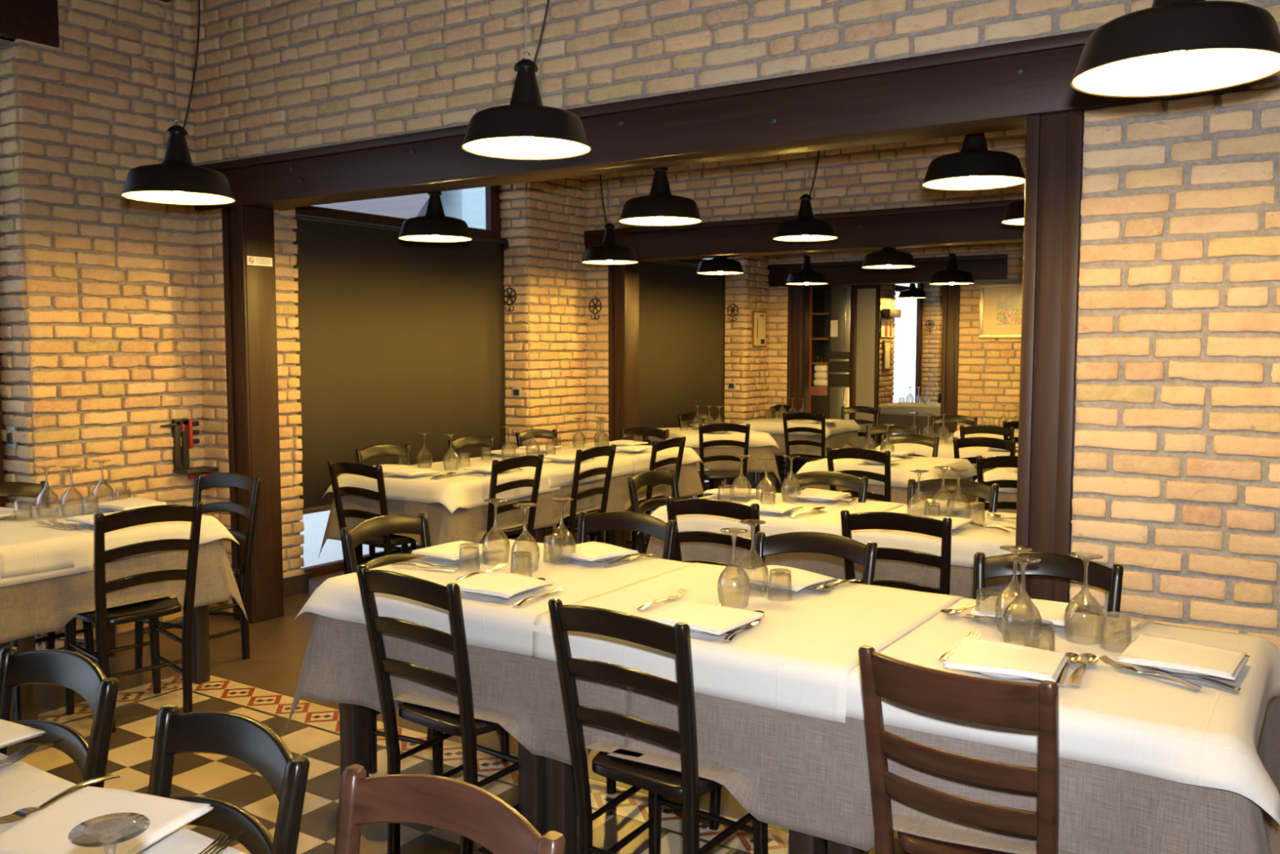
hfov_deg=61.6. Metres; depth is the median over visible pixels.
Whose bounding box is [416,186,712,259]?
house
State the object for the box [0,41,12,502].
wall
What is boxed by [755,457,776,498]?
wine glass
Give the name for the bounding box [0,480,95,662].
dining chair
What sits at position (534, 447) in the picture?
napkin
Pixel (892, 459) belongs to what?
napkin
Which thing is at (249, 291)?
timber post
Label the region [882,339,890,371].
framed picture
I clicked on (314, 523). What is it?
ground
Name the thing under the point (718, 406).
wine glass
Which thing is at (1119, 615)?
tumbler
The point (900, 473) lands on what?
tablecloth
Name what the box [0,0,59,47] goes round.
lintel
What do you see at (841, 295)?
refrigerator
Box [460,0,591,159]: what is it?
pendant lamp
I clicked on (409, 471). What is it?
napkin
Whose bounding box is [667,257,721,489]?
window
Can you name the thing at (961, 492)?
bowl
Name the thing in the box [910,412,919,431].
wine glass
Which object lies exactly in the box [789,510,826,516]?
knife
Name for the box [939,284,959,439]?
timber post
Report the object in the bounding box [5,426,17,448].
socket plate
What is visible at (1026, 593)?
bowl
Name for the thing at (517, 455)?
plate
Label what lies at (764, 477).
bowl
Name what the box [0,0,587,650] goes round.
wall
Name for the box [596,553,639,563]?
fork
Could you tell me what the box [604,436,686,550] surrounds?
dining chair
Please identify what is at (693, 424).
napkin
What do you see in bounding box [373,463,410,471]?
napkin
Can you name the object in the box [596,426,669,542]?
dining chair
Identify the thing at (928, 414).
wine glass
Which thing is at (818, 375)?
folded cloth
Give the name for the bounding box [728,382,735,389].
socket plate
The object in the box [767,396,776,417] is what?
wine glass
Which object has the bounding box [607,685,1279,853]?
tablecloth
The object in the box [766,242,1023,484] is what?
wall
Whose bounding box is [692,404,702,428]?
wine glass
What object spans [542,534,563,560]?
tumbler
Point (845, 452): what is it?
dining chair
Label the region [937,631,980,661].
fork
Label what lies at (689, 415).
dining chair
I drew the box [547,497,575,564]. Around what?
wine glass
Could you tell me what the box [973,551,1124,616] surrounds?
dining chair
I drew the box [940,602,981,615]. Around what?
spoon
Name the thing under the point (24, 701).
dining table
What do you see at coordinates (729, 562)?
bowl
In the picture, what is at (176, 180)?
pendant lamp
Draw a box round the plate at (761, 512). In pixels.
[760,511,779,514]
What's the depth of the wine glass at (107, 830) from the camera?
1.22 m
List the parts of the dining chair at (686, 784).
leg, leg, seat, leg, leg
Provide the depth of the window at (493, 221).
7.57 m
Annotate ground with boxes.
[299,402,899,568]
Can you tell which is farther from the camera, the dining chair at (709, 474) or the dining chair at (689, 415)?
the dining chair at (689, 415)
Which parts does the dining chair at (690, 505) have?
leg, leg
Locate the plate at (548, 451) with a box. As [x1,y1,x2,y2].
[528,448,555,452]
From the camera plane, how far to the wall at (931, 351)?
17.18 m
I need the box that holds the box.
[187,472,213,479]
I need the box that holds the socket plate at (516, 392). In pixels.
[511,386,521,397]
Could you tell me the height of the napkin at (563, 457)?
0.023 m
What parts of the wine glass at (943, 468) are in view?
stem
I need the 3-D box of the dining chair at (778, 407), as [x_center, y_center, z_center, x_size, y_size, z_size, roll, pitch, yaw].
[1.713,0.216,11.737,0.480,0.911,0.431,4,6,39]
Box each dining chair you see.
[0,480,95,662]
[0,644,119,787]
[64,502,203,733]
[134,472,261,668]
[147,703,310,853]
[327,460,416,574]
[333,764,565,853]
[340,512,509,775]
[355,444,416,557]
[355,564,519,853]
[448,435,526,541]
[483,453,543,542]
[515,428,594,545]
[547,598,768,853]
[553,444,616,546]
[576,511,677,794]
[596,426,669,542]
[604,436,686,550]
[626,469,679,553]
[665,496,759,569]
[677,412,737,494]
[697,422,750,497]
[708,531,877,853]
[770,404,806,488]
[782,412,826,492]
[786,471,868,502]
[826,447,891,502]
[840,405,880,449]
[840,510,951,595]
[857,644,1058,853]
[865,424,918,449]
[880,433,939,457]
[906,478,999,512]
[920,392,941,435]
[930,414,977,438]
[953,436,1015,509]
[959,425,1014,509]
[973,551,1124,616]
[976,455,1017,510]
[1002,420,1018,442]
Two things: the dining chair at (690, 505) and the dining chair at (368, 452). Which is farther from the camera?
the dining chair at (368, 452)
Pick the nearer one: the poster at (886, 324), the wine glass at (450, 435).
the wine glass at (450, 435)
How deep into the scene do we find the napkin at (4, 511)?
4.83 m
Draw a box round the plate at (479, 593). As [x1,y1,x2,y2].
[479,593,519,596]
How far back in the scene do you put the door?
12.21 m
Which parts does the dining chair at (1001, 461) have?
leg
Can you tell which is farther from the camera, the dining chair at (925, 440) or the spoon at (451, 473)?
the dining chair at (925, 440)
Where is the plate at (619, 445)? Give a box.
[613,444,639,446]
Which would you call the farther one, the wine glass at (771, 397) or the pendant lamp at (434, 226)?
the wine glass at (771, 397)
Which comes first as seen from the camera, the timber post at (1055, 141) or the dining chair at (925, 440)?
the timber post at (1055, 141)
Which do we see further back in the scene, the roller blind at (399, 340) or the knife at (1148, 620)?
the roller blind at (399, 340)
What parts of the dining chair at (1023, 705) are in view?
leg, seat, leg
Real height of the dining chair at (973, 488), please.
0.911 m
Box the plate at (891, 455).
[890,454,906,457]
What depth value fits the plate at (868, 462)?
7.04 m
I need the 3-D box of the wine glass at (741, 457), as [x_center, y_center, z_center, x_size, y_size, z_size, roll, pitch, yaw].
[0.509,0.257,5.383,0.100,0.228,0.100,3,5,33]
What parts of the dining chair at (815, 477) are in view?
leg, leg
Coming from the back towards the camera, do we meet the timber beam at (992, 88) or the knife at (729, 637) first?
the timber beam at (992, 88)
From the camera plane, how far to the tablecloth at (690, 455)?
8.04 m
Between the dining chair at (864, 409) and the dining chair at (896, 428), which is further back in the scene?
the dining chair at (864, 409)
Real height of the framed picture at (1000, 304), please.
0.540 m
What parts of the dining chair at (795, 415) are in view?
leg, leg, seat, leg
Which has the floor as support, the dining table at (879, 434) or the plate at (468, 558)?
the dining table at (879, 434)
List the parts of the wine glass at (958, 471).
stem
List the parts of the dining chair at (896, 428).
leg, leg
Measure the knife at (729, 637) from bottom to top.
0.014 m
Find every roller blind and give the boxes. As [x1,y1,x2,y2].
[292,213,509,514]
[639,260,724,444]
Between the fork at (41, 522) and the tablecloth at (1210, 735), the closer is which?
the tablecloth at (1210, 735)
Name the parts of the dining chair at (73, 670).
leg, leg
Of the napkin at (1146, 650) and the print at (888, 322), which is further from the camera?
the print at (888, 322)
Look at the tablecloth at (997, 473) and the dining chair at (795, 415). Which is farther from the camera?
the dining chair at (795, 415)
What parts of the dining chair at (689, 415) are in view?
leg, leg, leg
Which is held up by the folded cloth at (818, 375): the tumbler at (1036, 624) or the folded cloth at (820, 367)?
the folded cloth at (820, 367)
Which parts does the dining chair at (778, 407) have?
leg, leg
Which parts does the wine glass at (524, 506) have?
stem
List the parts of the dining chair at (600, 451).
leg, leg, seat, leg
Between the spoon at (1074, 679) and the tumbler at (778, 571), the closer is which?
the spoon at (1074, 679)
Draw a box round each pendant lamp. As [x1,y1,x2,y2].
[120,0,235,205]
[397,191,472,242]
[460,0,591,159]
[581,173,638,264]
[617,167,702,226]
[696,257,744,275]
[772,151,838,241]
[785,253,827,284]
[861,247,915,269]
[897,283,926,298]
[921,133,1025,191]
[928,245,974,284]
[1000,199,1024,225]
[1069,0,1279,97]
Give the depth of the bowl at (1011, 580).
2.93 m
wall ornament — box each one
[503,284,516,311]
[588,295,601,319]
[727,301,738,321]
[925,318,933,332]
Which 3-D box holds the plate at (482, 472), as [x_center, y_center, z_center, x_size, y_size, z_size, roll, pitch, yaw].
[-0.914,0.268,6.607,0.238,0.024,0.238,3,5,33]
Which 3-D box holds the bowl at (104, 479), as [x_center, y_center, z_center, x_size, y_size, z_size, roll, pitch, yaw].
[-2.591,0.319,5.173,0.100,0.137,0.100,3,5,33]
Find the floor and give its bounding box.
[7,482,911,853]
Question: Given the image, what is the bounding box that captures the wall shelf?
[881,308,901,317]
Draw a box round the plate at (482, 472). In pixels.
[475,470,504,473]
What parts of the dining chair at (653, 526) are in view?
leg, leg, leg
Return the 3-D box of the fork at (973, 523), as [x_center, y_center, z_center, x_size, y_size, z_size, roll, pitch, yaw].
[1.477,0.422,4.558,0.030,0.019,0.241,-2,5,-26]
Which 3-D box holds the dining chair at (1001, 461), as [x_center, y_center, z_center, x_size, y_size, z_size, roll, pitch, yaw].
[2.292,0.609,6.512,0.431,0.911,0.480,2,5,28]
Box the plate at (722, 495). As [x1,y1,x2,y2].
[715,493,748,498]
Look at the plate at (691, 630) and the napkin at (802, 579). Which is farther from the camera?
the napkin at (802, 579)
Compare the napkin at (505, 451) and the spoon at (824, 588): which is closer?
the spoon at (824, 588)
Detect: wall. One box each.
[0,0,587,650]
[0,37,12,44]
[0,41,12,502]
[189,0,1279,649]
[583,128,1026,443]
[720,255,769,487]
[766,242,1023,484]
[772,253,1007,265]
[878,282,942,436]
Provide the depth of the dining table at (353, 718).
3.21 m
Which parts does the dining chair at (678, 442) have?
leg, leg, seat, leg, leg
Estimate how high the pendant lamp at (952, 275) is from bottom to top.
1.812 m
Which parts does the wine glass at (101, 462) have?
stem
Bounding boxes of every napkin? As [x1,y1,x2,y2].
[0,506,30,516]
[0,719,44,748]
[0,786,213,853]
[65,511,121,524]
[87,497,166,510]
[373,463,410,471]
[382,466,440,476]
[410,540,504,560]
[453,571,554,598]
[463,464,519,471]
[484,448,533,454]
[515,444,562,451]
[543,453,575,460]
[546,541,639,561]
[604,440,648,444]
[615,445,652,451]
[645,601,764,635]
[688,423,706,426]
[702,488,763,497]
[731,564,836,591]
[742,499,803,513]
[787,488,851,500]
[808,418,841,422]
[853,457,902,462]
[877,448,915,455]
[908,498,977,511]
[917,514,973,528]
[942,636,1068,682]
[970,595,1077,626]
[981,444,1017,448]
[1116,633,1249,679]
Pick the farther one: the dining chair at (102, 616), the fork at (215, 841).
the dining chair at (102, 616)
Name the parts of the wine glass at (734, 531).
stem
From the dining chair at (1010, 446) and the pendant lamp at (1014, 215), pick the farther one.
the dining chair at (1010, 446)
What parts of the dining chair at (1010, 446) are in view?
leg, leg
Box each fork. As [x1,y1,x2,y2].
[0,743,37,766]
[0,773,119,822]
[34,520,75,528]
[47,519,84,528]
[198,833,235,853]
[399,560,457,567]
[455,562,506,580]
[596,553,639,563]
[635,588,688,610]
[804,578,844,590]
[839,497,858,503]
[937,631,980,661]
[961,604,978,617]
[968,521,1011,533]
[1097,655,1202,689]
[1135,664,1240,691]
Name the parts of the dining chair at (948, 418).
leg, leg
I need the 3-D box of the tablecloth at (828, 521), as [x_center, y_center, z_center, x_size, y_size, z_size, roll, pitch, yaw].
[0.671,0.447,5.284,1.045,0.133,0.929,3,5,33]
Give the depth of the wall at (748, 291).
11.74 m
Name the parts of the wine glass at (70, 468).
stem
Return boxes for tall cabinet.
[808,285,835,462]
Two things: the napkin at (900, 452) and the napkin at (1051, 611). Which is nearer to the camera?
the napkin at (1051, 611)
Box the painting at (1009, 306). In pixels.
[996,293,1022,324]
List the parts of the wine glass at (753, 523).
stem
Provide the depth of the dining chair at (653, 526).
4.13 m
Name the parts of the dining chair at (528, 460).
leg, seat, leg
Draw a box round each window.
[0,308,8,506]
[294,185,502,577]
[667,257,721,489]
[894,283,923,434]
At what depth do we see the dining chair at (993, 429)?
8.73 m
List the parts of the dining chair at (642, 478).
leg, leg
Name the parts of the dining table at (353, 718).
leg, leg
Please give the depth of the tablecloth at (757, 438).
9.60 m
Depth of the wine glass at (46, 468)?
4.90 m
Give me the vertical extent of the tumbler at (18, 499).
0.088 m
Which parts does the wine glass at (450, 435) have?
stem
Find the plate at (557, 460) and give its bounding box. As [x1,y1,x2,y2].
[550,458,575,462]
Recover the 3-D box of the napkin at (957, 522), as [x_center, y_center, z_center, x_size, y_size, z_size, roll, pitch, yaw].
[1.265,0.402,4.597,0.248,0.018,0.240,3,5,35]
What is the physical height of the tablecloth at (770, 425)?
0.144 m
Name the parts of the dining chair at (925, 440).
leg, leg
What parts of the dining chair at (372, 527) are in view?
leg, leg, leg, leg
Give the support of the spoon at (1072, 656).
on the tablecloth at (1210, 735)
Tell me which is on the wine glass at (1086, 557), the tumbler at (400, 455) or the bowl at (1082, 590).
the bowl at (1082, 590)
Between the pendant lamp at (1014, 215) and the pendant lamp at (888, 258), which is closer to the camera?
the pendant lamp at (1014, 215)
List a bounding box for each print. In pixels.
[249,257,269,264]
[756,315,764,344]
[884,319,892,336]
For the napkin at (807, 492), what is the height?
0.023 m
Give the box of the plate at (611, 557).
[564,555,619,562]
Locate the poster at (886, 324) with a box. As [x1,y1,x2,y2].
[880,318,893,337]
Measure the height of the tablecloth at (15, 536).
0.163 m
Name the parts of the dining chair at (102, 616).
leg, leg, seat, leg, leg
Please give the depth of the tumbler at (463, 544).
3.73 m
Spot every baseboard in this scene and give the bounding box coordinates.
[283,572,309,596]
[506,522,577,537]
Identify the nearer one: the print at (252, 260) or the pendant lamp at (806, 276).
the print at (252, 260)
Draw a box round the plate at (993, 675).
[977,671,1028,679]
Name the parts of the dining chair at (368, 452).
leg, leg, leg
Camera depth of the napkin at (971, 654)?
2.54 m
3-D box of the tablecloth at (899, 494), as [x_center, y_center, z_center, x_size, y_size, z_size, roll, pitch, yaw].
[1.694,0.464,7.345,1.023,0.462,0.988,3,5,33]
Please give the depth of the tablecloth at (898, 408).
14.04 m
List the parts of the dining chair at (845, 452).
leg, leg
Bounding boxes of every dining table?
[0,641,11,721]
[8,604,210,721]
[338,702,546,835]
[354,527,542,564]
[522,524,622,546]
[545,756,898,853]
[594,496,687,549]
[687,471,764,498]
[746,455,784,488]
[826,839,863,853]
[878,432,885,442]
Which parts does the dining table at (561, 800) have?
leg, leg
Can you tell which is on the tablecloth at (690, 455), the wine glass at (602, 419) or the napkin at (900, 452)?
the wine glass at (602, 419)
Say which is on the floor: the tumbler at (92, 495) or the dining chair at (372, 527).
the dining chair at (372, 527)
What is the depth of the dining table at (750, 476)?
11.28 m
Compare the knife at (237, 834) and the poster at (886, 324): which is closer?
the knife at (237, 834)
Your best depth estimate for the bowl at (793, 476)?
5.38 m
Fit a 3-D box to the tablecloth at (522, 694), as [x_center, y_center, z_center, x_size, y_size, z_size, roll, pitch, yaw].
[-0.298,0.769,3.664,1.418,0.520,1.121,3,5,33]
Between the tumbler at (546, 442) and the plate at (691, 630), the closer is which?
the plate at (691, 630)
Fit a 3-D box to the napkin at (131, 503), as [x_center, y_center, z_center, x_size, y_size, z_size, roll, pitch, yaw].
[-2.425,0.365,5.077,0.251,0.023,0.241,2,5,25]
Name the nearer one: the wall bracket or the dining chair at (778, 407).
the wall bracket
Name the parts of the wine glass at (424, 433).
stem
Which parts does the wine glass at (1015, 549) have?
stem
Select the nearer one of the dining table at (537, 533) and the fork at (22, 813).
the fork at (22, 813)
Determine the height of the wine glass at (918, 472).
0.228 m
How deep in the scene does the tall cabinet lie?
12.56 m
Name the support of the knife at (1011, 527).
on the tablecloth at (967, 540)
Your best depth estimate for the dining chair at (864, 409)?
11.50 m
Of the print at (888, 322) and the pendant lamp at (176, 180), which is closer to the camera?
the pendant lamp at (176, 180)
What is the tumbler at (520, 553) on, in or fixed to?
on the tablecloth at (495, 623)
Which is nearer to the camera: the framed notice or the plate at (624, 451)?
the plate at (624, 451)
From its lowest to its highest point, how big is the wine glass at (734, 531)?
0.228 m
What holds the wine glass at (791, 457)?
on the tablecloth at (828, 521)
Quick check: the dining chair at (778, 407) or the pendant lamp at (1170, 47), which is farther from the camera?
the dining chair at (778, 407)
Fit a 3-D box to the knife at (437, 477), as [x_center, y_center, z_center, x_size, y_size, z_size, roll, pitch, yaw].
[-1.131,0.289,6.371,0.024,0.014,0.266,2,5,27]
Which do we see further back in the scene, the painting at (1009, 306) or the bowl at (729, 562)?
the painting at (1009, 306)
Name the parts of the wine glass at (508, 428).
stem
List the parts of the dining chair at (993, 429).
leg, leg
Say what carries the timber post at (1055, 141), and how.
on the floor
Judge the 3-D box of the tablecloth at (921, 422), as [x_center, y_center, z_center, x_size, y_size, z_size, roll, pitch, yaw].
[3.797,-0.070,14.418,1.083,0.456,1.188,3,5,33]
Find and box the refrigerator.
[829,285,851,419]
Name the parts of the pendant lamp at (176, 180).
lamp shade, bulb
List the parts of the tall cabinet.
panel, shelf, shelf, shelf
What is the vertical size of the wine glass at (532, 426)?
0.228 m
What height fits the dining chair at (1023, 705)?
0.900 m
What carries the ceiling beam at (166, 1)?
attached to the wall
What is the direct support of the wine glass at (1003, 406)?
on the tablecloth at (957, 433)
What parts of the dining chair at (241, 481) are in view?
leg, leg, seat, leg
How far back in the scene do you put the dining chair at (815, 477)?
5.49 m
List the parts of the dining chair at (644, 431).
leg, leg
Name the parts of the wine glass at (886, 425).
stem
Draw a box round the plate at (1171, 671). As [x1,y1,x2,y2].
[1153,666,1209,676]
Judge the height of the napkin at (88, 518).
0.020 m
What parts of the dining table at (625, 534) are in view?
leg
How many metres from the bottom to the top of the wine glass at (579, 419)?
0.228 m
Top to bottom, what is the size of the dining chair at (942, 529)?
0.911 m
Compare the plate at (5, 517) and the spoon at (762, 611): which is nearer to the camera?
the spoon at (762, 611)
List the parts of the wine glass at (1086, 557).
stem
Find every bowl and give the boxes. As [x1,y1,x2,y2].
[35,487,60,516]
[59,486,84,515]
[91,479,114,508]
[481,524,510,565]
[511,530,539,572]
[547,524,575,564]
[717,562,751,605]
[731,474,751,502]
[736,550,768,595]
[755,476,776,498]
[781,475,801,502]
[906,491,930,515]
[931,487,954,516]
[946,492,969,516]
[995,580,1033,632]
[1001,593,1042,647]
[1063,590,1105,642]
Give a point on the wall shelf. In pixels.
(887, 313)
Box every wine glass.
[35,465,60,516]
[59,465,84,515]
[67,812,150,853]
[91,459,114,508]
[416,431,432,468]
[443,433,458,471]
[481,497,510,565]
[501,426,515,459]
[511,502,539,572]
[525,424,540,453]
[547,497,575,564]
[572,417,585,447]
[593,416,606,446]
[595,417,608,446]
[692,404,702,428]
[703,404,714,425]
[713,405,724,423]
[717,527,751,605]
[731,454,751,502]
[736,519,768,595]
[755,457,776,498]
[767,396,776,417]
[781,454,801,502]
[862,423,876,450]
[880,424,894,451]
[906,469,930,515]
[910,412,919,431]
[921,413,934,436]
[931,466,954,516]
[937,413,949,439]
[946,468,969,516]
[995,545,1033,632]
[997,404,1008,423]
[1001,555,1042,647]
[1012,404,1019,419]
[1063,551,1105,642]
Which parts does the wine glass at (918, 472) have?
stem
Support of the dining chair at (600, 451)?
on the floor
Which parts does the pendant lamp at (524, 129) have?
lamp shade, bulb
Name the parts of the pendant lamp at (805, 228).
lamp shade, bulb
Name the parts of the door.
pane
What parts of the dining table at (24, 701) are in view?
leg, leg, leg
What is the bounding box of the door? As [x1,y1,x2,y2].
[848,284,880,448]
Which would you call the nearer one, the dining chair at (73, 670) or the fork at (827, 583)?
the dining chair at (73, 670)
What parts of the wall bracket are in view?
rail, red trim, knob, knob, foot plate, knob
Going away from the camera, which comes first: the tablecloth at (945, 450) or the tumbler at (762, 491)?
the tumbler at (762, 491)
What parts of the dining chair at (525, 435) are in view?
leg, leg, leg, leg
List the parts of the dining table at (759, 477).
leg, leg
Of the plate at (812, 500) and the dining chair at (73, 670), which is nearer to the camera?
the dining chair at (73, 670)
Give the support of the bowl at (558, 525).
on the wine glass at (562, 500)
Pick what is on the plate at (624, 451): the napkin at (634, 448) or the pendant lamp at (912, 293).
the napkin at (634, 448)
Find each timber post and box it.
[221,205,284,623]
[608,262,639,511]
[786,285,809,479]
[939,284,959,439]
[1013,109,1084,602]
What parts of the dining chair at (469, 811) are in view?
leg, leg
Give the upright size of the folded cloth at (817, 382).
0.082 m
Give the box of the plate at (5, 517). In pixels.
[0,515,11,519]
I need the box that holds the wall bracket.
[160,419,218,474]
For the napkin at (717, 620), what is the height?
0.018 m
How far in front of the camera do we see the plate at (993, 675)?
2.48 m
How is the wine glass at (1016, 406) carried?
on the tablecloth at (957, 433)
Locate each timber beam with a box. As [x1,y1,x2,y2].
[193,29,1247,210]
[582,199,1023,262]
[766,254,1007,286]
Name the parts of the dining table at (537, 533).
leg, leg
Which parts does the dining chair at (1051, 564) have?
leg, leg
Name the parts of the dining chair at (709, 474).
leg, seat, leg, leg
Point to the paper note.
(833, 330)
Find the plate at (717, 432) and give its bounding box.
[710,431,728,433]
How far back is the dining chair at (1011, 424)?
9.38 m
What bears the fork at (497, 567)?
on the tablecloth at (495, 623)
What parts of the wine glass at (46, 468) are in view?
stem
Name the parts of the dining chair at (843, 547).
leg, leg, leg, leg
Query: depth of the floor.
4.11 m
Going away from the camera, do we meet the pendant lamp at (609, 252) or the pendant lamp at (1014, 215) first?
the pendant lamp at (1014, 215)
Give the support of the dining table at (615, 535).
on the floor
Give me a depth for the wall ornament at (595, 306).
9.10 m
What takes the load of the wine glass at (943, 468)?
on the tablecloth at (967, 540)
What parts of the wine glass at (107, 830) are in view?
stem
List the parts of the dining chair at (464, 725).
leg, seat, leg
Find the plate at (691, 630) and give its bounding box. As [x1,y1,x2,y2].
[689,629,705,632]
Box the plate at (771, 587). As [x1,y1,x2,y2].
[764,585,788,590]
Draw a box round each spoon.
[430,471,456,479]
[722,610,764,635]
[786,506,826,515]
[813,578,859,591]
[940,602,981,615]
[986,513,1016,519]
[1055,652,1080,685]
[1066,653,1098,685]
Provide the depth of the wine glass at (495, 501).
3.83 m
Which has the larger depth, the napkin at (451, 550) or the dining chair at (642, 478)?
the dining chair at (642, 478)
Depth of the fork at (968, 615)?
3.05 m
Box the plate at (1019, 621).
[1003,617,1044,624]
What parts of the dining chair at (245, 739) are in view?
leg, leg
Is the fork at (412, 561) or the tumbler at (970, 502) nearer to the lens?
the fork at (412, 561)
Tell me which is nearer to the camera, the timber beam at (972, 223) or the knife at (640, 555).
the knife at (640, 555)
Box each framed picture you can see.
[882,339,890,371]
[978,283,1022,338]
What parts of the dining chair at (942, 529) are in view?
leg, leg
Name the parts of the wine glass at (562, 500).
stem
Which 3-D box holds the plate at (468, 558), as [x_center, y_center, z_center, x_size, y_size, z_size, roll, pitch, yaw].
[-0.668,0.468,3.937,0.238,0.024,0.238,3,5,33]
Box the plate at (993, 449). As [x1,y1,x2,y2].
[989,448,1008,450]
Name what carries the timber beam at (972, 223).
on the timber post at (623, 279)
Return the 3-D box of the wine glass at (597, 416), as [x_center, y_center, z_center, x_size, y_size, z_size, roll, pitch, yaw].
[-0.310,0.036,8.329,0.100,0.228,0.100,3,5,33]
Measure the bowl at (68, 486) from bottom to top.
0.137 m
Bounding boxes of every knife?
[1,738,62,759]
[197,829,243,853]
[391,562,457,570]
[434,473,462,479]
[455,472,486,475]
[512,586,562,606]
[604,554,656,566]
[722,617,761,641]
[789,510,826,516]
[977,523,1016,529]
[1111,618,1165,635]
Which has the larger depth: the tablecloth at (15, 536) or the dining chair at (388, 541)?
the dining chair at (388, 541)
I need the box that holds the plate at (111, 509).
[100,507,124,511]
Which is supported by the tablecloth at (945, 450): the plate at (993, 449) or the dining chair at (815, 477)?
the plate at (993, 449)
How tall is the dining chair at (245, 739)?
0.911 m
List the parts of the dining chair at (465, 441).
leg, leg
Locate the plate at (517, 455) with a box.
[496,453,524,456]
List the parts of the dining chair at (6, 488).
leg, leg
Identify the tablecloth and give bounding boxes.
[0,501,239,578]
[0,519,93,586]
[0,538,248,643]
[0,752,247,853]
[284,613,648,764]
[293,538,692,656]
[318,462,704,557]
[321,459,560,513]
[459,449,639,488]
[532,562,963,723]
[554,441,704,474]
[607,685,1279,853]
[636,492,906,538]
[644,426,779,448]
[645,535,1014,599]
[649,440,781,484]
[742,417,862,438]
[768,430,862,456]
[795,455,977,494]
[798,476,976,504]
[841,504,1016,567]
[845,597,1279,824]
[874,440,1017,466]
[878,402,940,416]
[879,413,940,432]
[947,428,1018,443]
[973,466,995,472]
[973,491,1017,513]
[974,467,1017,493]
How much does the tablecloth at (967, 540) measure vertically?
0.133 m
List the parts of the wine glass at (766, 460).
stem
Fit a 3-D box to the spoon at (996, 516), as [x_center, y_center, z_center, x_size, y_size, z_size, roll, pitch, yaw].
[1.656,0.408,4.775,0.051,0.015,0.242,-4,6,-41]
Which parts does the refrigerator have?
handle, handle, door, door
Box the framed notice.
[751,310,766,346]
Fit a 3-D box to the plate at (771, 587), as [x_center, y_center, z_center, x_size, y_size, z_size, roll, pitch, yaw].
[0.471,0.502,3.486,0.238,0.024,0.238,3,5,33]
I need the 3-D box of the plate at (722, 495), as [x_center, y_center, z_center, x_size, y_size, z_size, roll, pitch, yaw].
[0.489,0.348,5.541,0.238,0.024,0.238,3,5,33]
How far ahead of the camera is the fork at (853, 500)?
5.31 m
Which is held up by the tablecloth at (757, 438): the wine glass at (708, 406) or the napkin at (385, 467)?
the wine glass at (708, 406)
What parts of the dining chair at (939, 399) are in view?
leg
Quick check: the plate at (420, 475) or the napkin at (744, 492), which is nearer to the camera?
the napkin at (744, 492)
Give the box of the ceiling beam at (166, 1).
[159,0,174,2]
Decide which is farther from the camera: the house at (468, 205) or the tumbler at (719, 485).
the house at (468, 205)
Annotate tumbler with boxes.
[13,498,32,519]
[81,494,99,515]
[115,486,131,500]
[398,454,409,463]
[458,452,470,466]
[458,542,479,569]
[480,446,492,459]
[510,551,532,577]
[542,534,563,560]
[545,442,555,455]
[717,484,732,501]
[760,490,775,502]
[768,568,792,599]
[782,480,796,492]
[923,502,940,515]
[967,502,985,520]
[974,587,1001,620]
[1024,621,1055,651]
[1100,611,1131,646]
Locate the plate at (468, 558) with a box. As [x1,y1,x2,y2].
[429,554,485,561]
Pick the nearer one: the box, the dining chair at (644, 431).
the box
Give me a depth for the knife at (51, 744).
2.06 m
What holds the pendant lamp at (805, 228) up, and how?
hanging from the ceiling
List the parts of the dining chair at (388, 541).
leg, leg, seat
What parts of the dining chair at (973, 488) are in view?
leg, leg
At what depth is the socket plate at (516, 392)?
8.66 m
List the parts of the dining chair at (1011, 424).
leg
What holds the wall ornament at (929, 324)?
attached to the wall at (931, 351)
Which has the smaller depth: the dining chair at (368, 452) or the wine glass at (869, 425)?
the dining chair at (368, 452)
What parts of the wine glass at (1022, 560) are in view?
stem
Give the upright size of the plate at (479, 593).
0.024 m
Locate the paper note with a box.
[830,320,837,337]
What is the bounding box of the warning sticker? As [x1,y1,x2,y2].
[247,256,272,266]
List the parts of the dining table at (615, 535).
leg, leg, leg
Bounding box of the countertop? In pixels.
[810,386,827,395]
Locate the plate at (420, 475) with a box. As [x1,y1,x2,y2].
[395,473,427,477]
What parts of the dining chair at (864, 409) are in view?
leg, leg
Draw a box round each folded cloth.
[813,371,827,378]
[813,378,827,386]
[814,364,827,371]
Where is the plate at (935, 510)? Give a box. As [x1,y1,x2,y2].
[924,507,968,512]
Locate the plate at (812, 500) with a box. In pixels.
[799,497,833,502]
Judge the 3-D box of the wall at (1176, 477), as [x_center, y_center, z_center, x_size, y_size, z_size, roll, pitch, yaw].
[0.773,-0.698,3.937,7.890,3.903,0.027,3,5,33]
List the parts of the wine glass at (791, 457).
stem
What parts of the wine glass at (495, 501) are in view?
stem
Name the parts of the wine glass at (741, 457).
stem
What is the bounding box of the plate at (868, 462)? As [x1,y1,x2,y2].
[864,461,884,464]
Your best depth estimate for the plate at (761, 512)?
4.96 m
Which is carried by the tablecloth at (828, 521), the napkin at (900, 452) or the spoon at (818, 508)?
the spoon at (818, 508)
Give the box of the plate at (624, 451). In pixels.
[619,448,647,452]
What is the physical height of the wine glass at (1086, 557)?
0.228 m
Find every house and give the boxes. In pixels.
[313,193,429,218]
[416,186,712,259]

